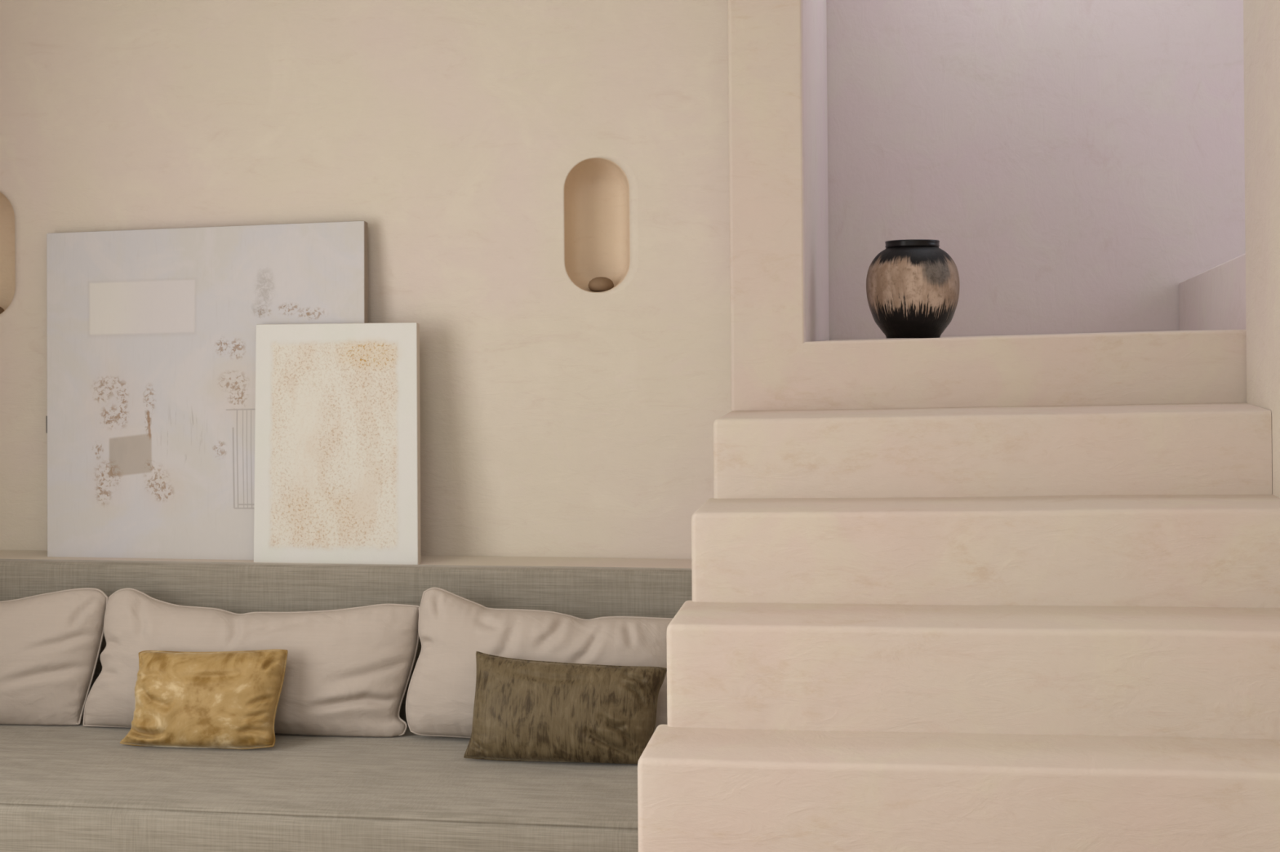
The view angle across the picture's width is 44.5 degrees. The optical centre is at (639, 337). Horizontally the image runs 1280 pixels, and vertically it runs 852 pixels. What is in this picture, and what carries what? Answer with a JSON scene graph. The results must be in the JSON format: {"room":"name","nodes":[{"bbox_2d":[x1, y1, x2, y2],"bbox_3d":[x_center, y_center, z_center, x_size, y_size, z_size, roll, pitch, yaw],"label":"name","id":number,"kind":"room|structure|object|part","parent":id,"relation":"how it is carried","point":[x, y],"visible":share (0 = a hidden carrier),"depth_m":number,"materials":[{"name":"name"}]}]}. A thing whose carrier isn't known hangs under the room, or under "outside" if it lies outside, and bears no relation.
{"room":"living room","nodes":[
{"label":"living room","id":0,"kind":"room"},
{"bbox_2d":[0,0,731,559],"bbox_3d":[-0.963,-0.222,4.873,2.643,3.300,0.350,0,0,9],"label":"wall","id":1,"kind":"structure","parent":0,"point":[500,159],"depth_m":4.63,"materials":[{"name":"paint"}]},
{"bbox_2d":[0,306,4,314],"bbox_3d":[-2.041,-0.080,4.922,0.076,0.043,0.076,0,0,9],"label":"dome","id":2,"kind":"object","parent":1,"relation":"in","point":[2,309],"visible":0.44,"depth_m":4.91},
{"bbox_2d":[588,276,613,291],"bbox_3d":[-0.115,-0.157,4.631,0.076,0.043,0.076,0,0,9],"label":"dome","id":3,"kind":"object","parent":1,"relation":"in","point":[601,283],"visible":0.94,"depth_m":4.60,"materials":[{"name":"brown"}]},
{"bbox_2d":[727,0,829,411],"bbox_3d":[0.468,-0.234,5.031,0.239,3.300,1.310,0,0,9],"label":"wall pier","id":4,"kind":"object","parent":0,"point":[778,106],"visible":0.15,"depth_m":4.39,"materials":[{"name":"paint"}]},
{"bbox_2d":[826,0,1245,340],"bbox_3d":[2.071,-0.248,5.578,3.368,3.300,0.250,0,0,9],"label":"wall","id":5,"kind":"structure","parent":0,"point":[1075,163],"depth_m":5.55,"materials":[{"name":"purple paint"}]},
{"bbox_2d":[1243,0,1279,497],"bbox_3d":[1.170,-0.240,0.526,0.300,3.300,7.390,0,0,9],"label":"wall","id":6,"kind":"structure","parent":0,"point":[1261,18],"depth_m":3.88,"materials":[{"name":"paint"}]},
{"bbox_3d":[0.017,1.495,1.365,6.200,0.150,9.300,0,0,9],"label":"floor","id":7,"kind":"structure","parent":0,"visible":0},
{"bbox_2d":[0,550,691,568],"bbox_3d":[-1.020,1.040,4.598,2.590,0.777,0.215,0,0,9],"label":"trim ledge","id":8,"kind":"object","parent":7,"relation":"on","point":[4,554],"depth_m":4.53,"materials":[{"name":"paint"}]},
{"bbox_2d":[45,220,368,559],"bbox_3d":[-1.305,0.167,4.669,1.046,1.016,0.128,0,0,10],"label":"painting","id":9,"kind":"object","parent":8,"relation":"on","point":[151,334],"visible":0.81,"depth_m":4.67,"materials":[{"name":"fabric"}]},
{"bbox_2d":[253,322,420,564],"bbox_3d":[-0.881,0.310,4.544,0.517,0.701,0.117,0,0,9],"label":"painting","id":10,"kind":"object","parent":8,"relation":"on","point":[337,422],"visible":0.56,"depth_m":4.53,"materials":[{"name":"white fabric"}]},
{"bbox_2d":[0,559,692,851],"bbox_3d":[-1.103,1.037,4.050,2.570,0.784,0.886,0,0,9],"label":"sofa","id":11,"kind":"object","parent":7,"relation":"on","point":[64,788],"visible":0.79,"depth_m":3.84,"materials":[{"name":"grey fabric"}]},
{"bbox_2d":[0,587,108,725],"bbox_3d":[-1.992,0.899,4.433,0.987,0.374,0.150,0,0,9],"label":"cushion","id":12,"kind":"object","parent":11,"relation":"on","point":[51,643],"visible":1,"depth_m":4.35,"materials":[{"name":"beige fabric"}]},
{"bbox_2d":[120,649,288,749],"bbox_3d":[-1.158,0.955,4.127,0.434,0.247,0.146,0,0,9],"label":"lumbar cushion","id":13,"kind":"object","parent":11,"relation":"on","point":[225,700],"visible":1,"depth_m":4.08,"materials":[{"name":"gold fabric"}]},
{"bbox_2d":[82,588,420,737],"bbox_3d":[-1.076,0.889,4.277,0.956,0.377,0.158,0,0,9],"label":"cushion","id":14,"kind":"object","parent":11,"relation":"on","point":[348,673],"visible":0.7,"depth_m":4.22,"materials":[{"name":"beige fabric"}]},
{"bbox_3d":[-1.110,1.204,4.014,2.564,0.250,0.813,0,0,9],"label":"seat","id":15,"kind":"part","parent":11,"relation":"part of","materials":[{"name":"grey fabric"}]},
{"bbox_3d":[-1.043,1.012,4.451,2.570,0.735,0.075,0,0,9],"label":"backrest","id":16,"kind":"part","parent":11,"relation":"part of","materials":[{"name":"grey fabric"}]},
{"bbox_2d":[405,587,672,738],"bbox_3d":[-0.258,0.873,4.132,0.754,0.396,0.161,0,0,9],"label":"cushion","id":17,"kind":"object","parent":11,"relation":"on","point":[452,628],"visible":0.52,"depth_m":4.11,"materials":[{"name":"beige fabric"}]},
{"bbox_2d":[463,651,666,764],"bbox_3d":[-0.192,0.940,3.958,0.513,0.260,0.168,0,0,9],"label":"lumbar cushion","id":18,"kind":"object","parent":11,"relation":"on","point":[524,710],"visible":0.98,"depth_m":3.91,"materials":[{"name":"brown fabric"}]},
{"bbox_2d":[637,253,1279,851],"bbox_3d":[1.630,0.574,3.930,3.122,1.665,3.143,0,0,9],"label":"staircase","id":19,"kind":"structure","parent":7,"relation":"on","point":[1014,593],"depth_m":3.46,"materials":[{"name":"paint"}]},
{"bbox_2d":[866,239,959,338],"bbox_3d":[0.817,-0.143,4.680,0.276,0.291,0.276,0,0,9],"label":"vase","id":20,"kind":"object","parent":19,"relation":"on","point":[913,286],"visible":1,"depth_m":4.58,"materials":[{"name":"ceramic"}]}
]}

